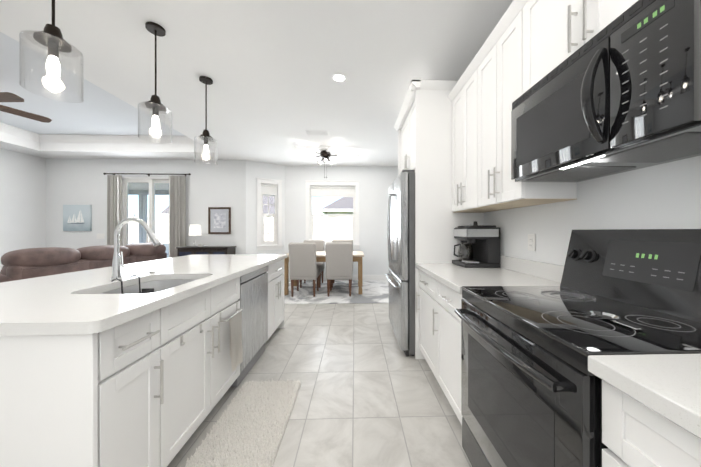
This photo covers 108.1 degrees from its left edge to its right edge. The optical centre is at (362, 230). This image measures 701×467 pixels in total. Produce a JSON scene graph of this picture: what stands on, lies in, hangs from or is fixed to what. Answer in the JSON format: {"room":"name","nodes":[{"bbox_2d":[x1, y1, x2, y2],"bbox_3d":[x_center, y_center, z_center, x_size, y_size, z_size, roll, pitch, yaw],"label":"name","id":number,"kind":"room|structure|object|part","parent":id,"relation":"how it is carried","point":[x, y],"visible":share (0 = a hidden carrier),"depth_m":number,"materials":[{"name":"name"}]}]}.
{"room":"dining room and kitchen","nodes":[
{"label":"dining room and kitchen","id":0,"kind":"room"},
{"bbox_2d":[0,148,45,270],"bbox_3d":[-6.939,-0.199,1.362,0.140,2.840,8.500,0,0,-2],"label":"wall","id":1,"kind":"structure","parent":0,"point":[22,200],"depth_m":5.21,"materials":[{"name":"paint"}]},
{"bbox_2d":[0,32,203,146],"bbox_3d":[-4.668,-1.849,3.110,3.650,0.300,4.250,0,0,-2],"label":"ceiling","id":2,"kind":"structure","parent":0,"point":[98,111],"depth_m":3.94,"materials":[{"name":"paint"}]},
{"bbox_2d":[0,122,40,141],"bbox_3d":[-6.342,-1.834,3.057,0.100,0.130,4.050,0,0,-2],"label":"crown molding","id":3,"kind":"structure","parent":2,"relation":"attached to","point":[6,128],"depth_m":4.72,"materials":[{"name":"white paint"}]},
{"bbox_2d":[0,92,51,122],"bbox_3d":[-4.557,-1.489,2.928,1.241,0.820,1.278,0,0,-2],"label":"ceiling fan","id":4,"kind":"object","parent":2,"relation":"hanging from","point":[7,97],"visible":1,"depth_m":3.23,"materials":[{"name":"brown wood"}]},
{"bbox_2d":[39,134,198,143],"bbox_3d":[-4.731,-1.835,5.084,3.210,0.130,0.100,0,0,-2],"label":"crown molding","id":5,"kind":"structure","parent":2,"relation":"attached to","point":[57,138],"depth_m":5.07,"materials":[{"name":"white paint"}]},
{"bbox_2d":[46,158,245,253],"bbox_3d":[-4.828,-0.200,5.752,4.360,2.840,0.140,0,0,-2],"label":"wall","id":6,"kind":"structure","parent":0,"point":[221,183],"depth_m":5.68,"materials":[{"name":"paint"}]},
{"bbox_2d":[63,205,91,230],"bbox_3d":[-6.304,-0.288,5.613,0.580,0.575,0.036,0,0,-2],"label":"framed picture","id":7,"kind":"object","parent":6,"relation":"attached to","point":[77,217],"visible":1,"depth_m":5.60,"materials":[{"name":"paint"}]},
{"bbox_2d":[97,234,104,238],"bbox_3d":[-5.825,0.120,5.643,0.170,0.120,0.009,0,0,-2],"label":"switch plate","id":8,"kind":"object","parent":6,"relation":"attached to","point":[100,236],"visible":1,"depth_m":5.64,"materials":[{"name":"white plastic"}]},
{"bbox_2d":[122,177,168,245],"bbox_3d":[-4.783,0.007,5.751,1.260,2.425,0.144,0,0,-2],"label":"door frame","id":9,"kind":"structure","parent":6,"relation":"in","point":[160,178],"depth_m":5.68,"materials":[{"name":"white wood"}]},
{"bbox_2d":[123,179,168,245],"bbox_3d":[-4.782,0.017,5.746,1.178,2.362,0.125,0,0,-2],"label":"window panels","id":10,"kind":"object","parent":9,"relation":"in","point":[151,192],"visible":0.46,"depth_m":5.72,"materials":[{"name":"white plastic"}]},
{"bbox_2d":[103,173,190,175],"bbox_3d":[-4.733,-1.250,5.622,1.864,0.060,0.120,0,0,-2],"label":"curtain rod","id":11,"kind":"object","parent":6,"relation":"attached to","point":[148,174],"visible":1,"depth_m":5.59,"materials":[{"name":"brown metal"}]},
{"bbox_2d":[107,175,121,245],"bbox_3d":[-5.432,-0.010,5.564,0.308,2.420,0.075,0,0,-2],"label":"curtain","id":12,"kind":"object","parent":11,"relation":"hanging from","point":[114,201],"visible":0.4,"depth_m":5.55,"materials":[{"name":"fabric"}]},
{"bbox_2d":[169,175,185,257],"bbox_3d":[-4.093,-0.010,5.607,0.374,2.420,0.075,0,0,-2],"label":"curtain","id":13,"kind":"object","parent":11,"relation":"hanging from","point":[177,211],"visible":0.56,"depth_m":5.60,"materials":[{"name":"fabric"}]},
{"bbox_2d":[208,207,230,233],"bbox_3d":[-3.221,-0.230,5.715,0.490,0.600,0.030,0,0,-2],"label":"framed picture","id":14,"kind":"object","parent":6,"relation":"attached to","point":[219,220],"visible":1,"depth_m":5.71},
{"bbox_2d":[0,0,513,165],"bbox_3d":[-2.848,-1.649,1.718,8.460,0.100,9.350,0,0,-2],"label":"ceiling","id":15,"kind":"structure","parent":0,"point":[270,68],"depth_m":2.40,"materials":[{"name":"paint"}]},
{"bbox_2d":[19,0,83,102],"bbox_3d":[-1.610,-1.159,1.322,0.212,0.880,0.212,0,0,-2],"label":"pendant light","id":16,"kind":"object","parent":15,"relation":"hanging from","point":[51,39],"visible":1,"depth_m":1.31,"materials":[{"name":"clear glass"}]},
{"bbox_2d":[138,21,171,143],"bbox_3d":[-1.631,-1.159,2.002,0.212,0.880,0.212,0,0,-2],"label":"pendant light","id":17,"kind":"object","parent":15,"relation":"hanging from","point":[155,105],"visible":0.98,"depth_m":1.99,"materials":[{"name":"clear glass"}]},
{"bbox_2d":[194,76,217,164],"bbox_3d":[-1.653,-1.159,2.681,0.212,0.880,0.212,0,0,-2],"label":"pendant light","id":18,"kind":"object","parent":15,"relation":"hanging from","point":[205,137],"visible":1,"depth_m":2.67,"materials":[{"name":"clear glass"}]},
{"bbox_2d":[305,131,328,135],"bbox_3d":[-0.745,-1.593,4.151,0.380,0.012,0.180,0,0,-2],"label":"ceiling vent","id":19,"kind":"object","parent":15,"relation":"in","point":[324,133],"visible":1,"depth_m":4.14,"materials":[{"name":"white metal"}]},
{"bbox_2d":[294,143,359,177],"bbox_3d":[-0.692,-1.310,4.937,1.262,0.580,1.267,0,0,-2],"label":"fan","id":20,"kind":"object","parent":15,"relation":"hanging from","point":[325,153],"visible":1,"depth_m":4.87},
{"bbox_2d":[331,73,346,82],"bbox_3d":[-0.246,-1.596,2.656,0.170,0.006,0.170,0,0,-2],"label":"recessed light","id":21,"kind":"object","parent":15,"relation":"in","point":[338,77],"visible":1,"depth_m":2.66,"materials":[{"name":"white"}]},
{"bbox_2d":[246,160,284,253],"bbox_3d":[-2.317,-0.200,6.047,0.875,2.840,0.140,0,0,-33],"label":"wall","id":22,"kind":"structure","parent":0,"point":[254,170],"depth_m":5.86,"materials":[{"name":"paint"}]},
{"bbox_2d":[256,178,282,249],"bbox_3d":[-2.236,-0.386,6.064,0.600,1.678,0.200,0,0,-33],"label":"angled window","id":23,"kind":"structure","parent":22,"relation":"in","point":[263,242],"depth_m":6.07,"materials":[{"name":"white plastic"}]},
{"bbox_2d":[261,184,276,194],"bbox_3d":[-2.229,-0.981,6.053,0.368,0.242,0.043,0,0,-33],"label":"window blind","id":24,"kind":"object","parent":23,"relation":"attached to","point":[266,189],"visible":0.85,"depth_m":6.06,"materials":[{"name":"white fabric"}]},
{"bbox_3d":[-2.235,-0.386,6.064,0.600,1.678,0.200,0,0,-33],"label":"angled window trim","id":25,"kind":"part","parent":23,"relation":"part of","materials":[{"name":"white wood"}]},
{"bbox_2d":[167,280,471,466],"bbox_3d":[-2.848,1.281,1.718,8.460,0.120,9.350,0,0,-2],"label":"floor","id":26,"kind":"structure","parent":0,"point":[370,393],"depth_m":1.86,"materials":[{"name":"tile"}]},
{"bbox_2d":[0,243,167,282],"bbox_3d":[-4.670,0.727,4.336,1.010,0.983,2.250,0,0,8],"label":"sofa","id":27,"kind":"object","parent":26,"relation":"on","point":[21,264],"visible":0.44,"depth_m":3.67,"materials":[{"name":"leather"}]},
{"bbox_2d":[0,258,284,466],"bbox_3d":[-1.363,0.777,2.006,0.925,0.884,2.350,0,0,-2],"label":"kitchen island","id":28,"kind":"object","parent":26,"relation":"on","point":[98,368],"depth_m":0.98,"materials":[{"name":"white wood"}]},
{"bbox_2d":[0,254,286,337],"bbox_3d":[-1.498,0.316,2.001,1.185,0.040,2.390,0,0,-2],"label":"island countertop","id":29,"kind":"structure","parent":28,"relation":"on","point":[49,306],"depth_m":1.20,"materials":[{"name":"white stone"}]},
{"bbox_2d":[110,217,160,279],"bbox_3d":[-1.383,0.106,1.559,0.289,0.378,0.079,0,0,-2],"label":"faucet","id":30,"kind":"object","parent":29,"relation":"on","point":[117,266],"visible":0.98,"depth_m":1.54,"materials":[{"name":"silver metal"}]},
{"bbox_2d":[92,278,191,293],"bbox_3d":[-1.209,0.436,1.475,0.444,0.224,0.584,0,0,-2],"label":"sink","id":31,"kind":"object","parent":29,"relation":"in","point":[156,283],"depth_m":1.67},
{"bbox_2d":[111,271,155,293],"bbox_3d":[-1.408,0.348,1.628,0.168,0.154,0.358,0,0,-2],"label":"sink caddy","id":32,"kind":"object","parent":31,"relation":"in","point":[148,290],"visible":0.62,"depth_m":1.58,"materials":[{"name":"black metal"}]},
{"bbox_2d":[229,311,242,371],"bbox_3d":[-0.890,0.770,1.797,0.034,0.362,0.182,0,0,-2],"label":"towel","id":33,"kind":"object","parent":28,"relation":"hanging from","point":[236,349],"visible":1,"depth_m":1.77,"materials":[{"name":"beige fabric"}]},
{"bbox_2d":[230,266,267,386],"bbox_3d":[-1.247,0.776,2.260,0.606,0.866,0.608,0,0,-2],"label":"dishwasher","id":34,"kind":"object","parent":28,"relation":"in","point":[253,299],"visible":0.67,"depth_m":2.21,"materials":[{"name":"grey metal"}]},
{"bbox_2d":[176,246,235,256],"bbox_3d":[-3.369,0.779,5.502,1.060,0.878,0.413,0,0,-2],"label":"console table","id":35,"kind":"object","parent":26,"relation":"on","point":[187,250],"visible":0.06,"depth_m":5.32,"materials":[{"name":"black wood"}]},
{"bbox_2d":[189,225,200,246],"bbox_3d":[-3.640,0.103,5.520,0.230,0.472,0.230,0,0,-2],"label":"table lamp","id":36,"kind":"object","parent":35,"relation":"on","point":[194,230],"visible":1,"depth_m":5.44,"materials":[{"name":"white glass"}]},
{"bbox_2d":[185,379,300,466],"bbox_3d":[-0.692,1.198,1.334,0.449,0.044,1.405,0,0,-2],"label":"kitchen rug","id":37,"kind":"object","parent":26,"relation":"on","point":[248,428],"visible":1,"depth_m":1.54,"materials":[{"name":"beige fabric"}]},
{"bbox_2d":[284,280,388,303],"bbox_3d":[-0.524,1.213,5.224,2.870,0.011,1.950,0,0,-2],"label":"dining rug","id":38,"kind":"object","parent":26,"relation":"on","point":[375,291],"visible":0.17,"depth_m":4.90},
{"bbox_2d":[288,242,319,296],"bbox_3d":[-1.097,0.708,4.842,0.490,0.996,0.638,0,0,-2],"label":"chair","id":39,"kind":"object","parent":38,"relation":"on","point":[302,261],"visible":1,"depth_m":4.57,"materials":[{"name":"beige fabric"}]},
{"bbox_2d":[300,240,324,287],"bbox_3d":[-1.123,0.708,5.659,0.490,0.996,0.638,0,0,-2],"label":"chair","id":40,"kind":"object","parent":38,"relation":"on","point":[320,245],"visible":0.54,"depth_m":5.86,"materials":[{"name":"beige fabric"}]},
{"bbox_2d":[284,251,363,294],"bbox_3d":[-0.758,0.830,5.212,1.540,0.751,0.900,0,0,-2],"label":"dining table","id":41,"kind":"object","parent":38,"relation":"on","point":[357,256],"visible":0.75,"depth_m":4.81,"materials":[{"name":"brown wood"}]},
{"bbox_2d":[325,242,352,296],"bbox_3d":[-0.437,0.708,4.863,0.490,0.996,0.638,0,0,-2],"label":"chair","id":42,"kind":"object","parent":38,"relation":"on","point":[339,260],"visible":1,"depth_m":4.59,"materials":[{"name":"beige fabric"}]},
{"bbox_2d":[332,240,352,287],"bbox_3d":[-0.463,0.708,5.680,0.490,0.996,0.638,0,0,-2],"label":"chair","id":43,"kind":"object","parent":38,"relation":"on","point":[351,241],"visible":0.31,"depth_m":5.90,"materials":[{"name":"beige fabric"}]},
{"bbox_2d":[385,170,414,355],"bbox_3d":[0.702,0.312,2.897,0.839,1.813,0.900,0,0,-2],"label":"refrigerator","id":44,"kind":"object","parent":26,"relation":"on","point":[401,230],"visible":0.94,"depth_m":2.44,"materials":[{"name":"silver metal"}]},
{"bbox_2d":[418,272,429,366],"bbox_3d":[0.854,0.782,2.137,0.627,0.873,0.569,0,0,-2],"label":"base cabinet","id":45,"kind":"object","parent":26,"relation":"on","point":[423,280],"depth_m":2.24,"materials":[{"name":"white wood"}]},
{"bbox_2d":[430,280,463,424],"bbox_3d":[0.868,0.783,1.688,0.627,0.873,0.567,0,0,-2],"label":"base cabinet","id":46,"kind":"object","parent":26,"relation":"on","point":[445,325],"depth_m":1.69,"materials":[{"name":"white wood"}]},
{"bbox_2d":[415,264,559,295],"bbox_3d":[0.844,0.326,1.913,0.662,0.040,1.017,0,0,-2],"label":"countertop","id":47,"kind":"structure","parent":46,"relation":"on","point":[454,276],"depth_m":1.70,"materials":[{"name":"white stone"}]},
{"bbox_2d":[452,221,499,267],"bbox_3d":[0.984,0.112,2.241,0.307,0.385,0.296,0,0,-2],"label":"coffee maker","id":48,"kind":"object","parent":47,"relation":"on","point":[482,250],"visible":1,"depth_m":2.11,"materials":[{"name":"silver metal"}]},
{"bbox_2d":[455,229,700,466],"bbox_3d":[0.833,0.606,1.020,0.723,1.226,0.756,0,0,-2],"label":"stove","id":49,"kind":"object","parent":26,"relation":"on","point":[531,390],"visible":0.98,"depth_m":0.93,"materials":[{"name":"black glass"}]},
{"bbox_2d":[584,311,644,329],"bbox_3d":[0.832,0.296,0.846,0.094,0.010,0.167,0,0,-2],"label":"spoon rest","id":50,"kind":"object","parent":49,"relation":"on","point":[600,315],"visible":1,"depth_m":0.87,"materials":[{"name":"silver metal"}]},
{"bbox_2d":[602,384,700,466],"bbox_3d":[0.913,0.783,0.291,0.627,0.873,0.697,0,0,-2],"label":"base cabinet","id":51,"kind":"object","parent":26,"relation":"on","point":[633,436],"depth_m":0.55,"materials":[{"name":"white wood"}]},
{"bbox_2d":[588,354,700,443],"bbox_3d":[0.905,0.327,0.001,0.662,0.040,1.277,0,0,-2],"label":"countertop","id":52,"kind":"structure","parent":51,"relation":"on","point":[668,386],"depth_m":0.53,"materials":[{"name":"white stone"}]},
{"bbox_2d":[285,166,397,274],"bbox_3d":[-0.439,-0.201,6.342,2.950,2.840,0.140,0,0,-2],"label":"wall","id":53,"kind":"structure","parent":0,"point":[375,182],"depth_m":6.29,"materials":[{"name":"paint"}]},
{"bbox_2d":[305,180,359,248],"bbox_3d":[-0.746,-0.392,6.302,1.355,1.688,0.200,0,0,-2],"label":"dining room window","id":54,"kind":"structure","parent":53,"relation":"in","point":[312,222],"depth_m":6.26,"materials":[{"name":"white plastic"}]},
{"bbox_2d":[310,186,354,196],"bbox_3d":[-0.745,-0.972,6.290,1.103,0.262,0.043,0,0,-2],"label":"window blind","id":55,"kind":"object","parent":54,"relation":"attached to","point":[332,191],"visible":0.94,"depth_m":6.30,"materials":[{"name":"white fabric"}]},
{"bbox_3d":[-0.746,-0.392,6.302,1.355,1.688,0.200,0,0,-2],"label":"dining room window trim","id":56,"kind":"part","parent":54,"relation":"part of","materials":[{"name":"white wood"}]},
{"bbox_2d":[289,275,388,280],"bbox_3d":[-2.848,1.156,1.718,8.060,0.130,8.950,0,0,-2],"label":"baseboard","id":57,"kind":"structure","parent":53,"relation":"attached to","point":[373,277],"depth_m":6.28,"materials":[{"name":"white wood"}]},
{"bbox_2d":[484,156,700,265],"bbox_3d":[1.250,-0.199,1.849,0.140,2.840,8.950,0,0,-2],"label":"wall","id":58,"kind":"structure","parent":0,"point":[665,196],"depth_m":1.24,"materials":[{"name":"paint"}]},
{"bbox_2d":[398,80,457,183],"bbox_3d":[0.832,-1.024,2.911,0.622,0.770,0.940,0,0,-2],"label":"upper cabinet","id":59,"kind":"object","parent":58,"relation":"attached to","point":[424,130],"depth_m":2.42,"materials":[{"name":"white wood"}]},
{"bbox_2d":[450,68,512,211],"bbox_3d":[1.012,-0.734,2.142,0.312,1.110,0.569,0,0,-2],"label":"upper cabinet","id":60,"kind":"object","parent":58,"relation":"attached to","point":[454,145],"depth_m":2.20,"materials":[{"name":"white wood"}]},
{"bbox_2d":[470,0,576,207],"bbox_3d":[1.026,-0.734,1.693,0.312,1.110,0.567,0,0,-2],"label":"upper cabinet","id":61,"kind":"object","parent":58,"relation":"attached to","point":[496,72],"depth_m":1.62,"materials":[{"name":"white wood"}]},
{"bbox_2d":[528,234,534,250],"bbox_3d":[1.175,0.081,1.772,0.010,0.116,0.072,0,0,-2],"label":"electrical outlet plate","id":62,"kind":"object","parent":58,"relation":"attached to","point":[531,242],"visible":1,"depth_m":1.77,"materials":[{"name":"white plastic"}]},
{"bbox_2d":[500,256,563,283],"bbox_3d":[1.197,0.256,0.902,0.020,0.100,3.060,0,0,-2],"label":"backsplash","id":63,"kind":"structure","parent":58,"relation":"attached to","point":[532,268],"depth_m":1.73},
{"bbox_2d":[522,0,637,93],"bbox_3d":[1.047,-0.999,1.027,0.312,0.580,0.760,0,0,-2],"label":"upper cabinet","id":64,"kind":"object","parent":58,"relation":"attached to","point":[552,30],"depth_m":1.17,"materials":[{"name":"white wood"}]},
{"bbox_2d":[511,0,700,181],"bbox_3d":[0.976,-0.485,1.025,0.449,0.438,0.754,0,0,-2],"label":"over-the-range microwave","id":65,"kind":"object","parent":64,"relation":"attached to","point":[621,93],"visible":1,"depth_m":0.85,"materials":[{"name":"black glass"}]},
{"label":"outside","id":66,"kind":"structure","parent":0,"visible":0},
{"bbox_3d":[-11.367,1.305,47.625,100.000,0.100,83.940,0,0,-2],"label":"ground","id":67,"kind":"structure","parent":66,"visible":0},
{"bbox_2d":[128,183,274,242],"bbox_3d":[-7.037,-0.156,7.592,8.500,2.850,3.640,0,0,-2],"label":"lanai","id":68,"kind":"object","parent":67,"relation":"on","point":[143,207],"depth_m":8.98,"materials":[{"name":"concrete"}]},
{"bbox_2d":[159,196,274,216],"bbox_3d":[-15.329,-2.164,31.950,11.920,6.850,11.020,0,0,-2],"label":"house","id":69,"kind":"structure","parent":67,"relation":"on","point":[271,201],"depth_m":27.62,"materials":[{"name":"paint"}]},
{"bbox_2d":[128,214,351,257],"bbox_3d":[-8.243,0.263,11.196,44.080,2.010,0.160,0,0,-2],"label":"fence","id":70,"kind":"object","parent":67,"relation":"on","point":[334,224],"depth_m":11.37,"materials":[{"name":"plastic"}]},
{"bbox_2d":[320,197,352,216],"bbox_3d":[2.603,-2.362,26.519,12.420,7.250,12.020,0,0,-2],"label":"house","id":71,"kind":"structure","parent":67,"relation":"on","point":[345,201],"depth_m":20.88,"materials":[{"name":"paint"}]}
]}

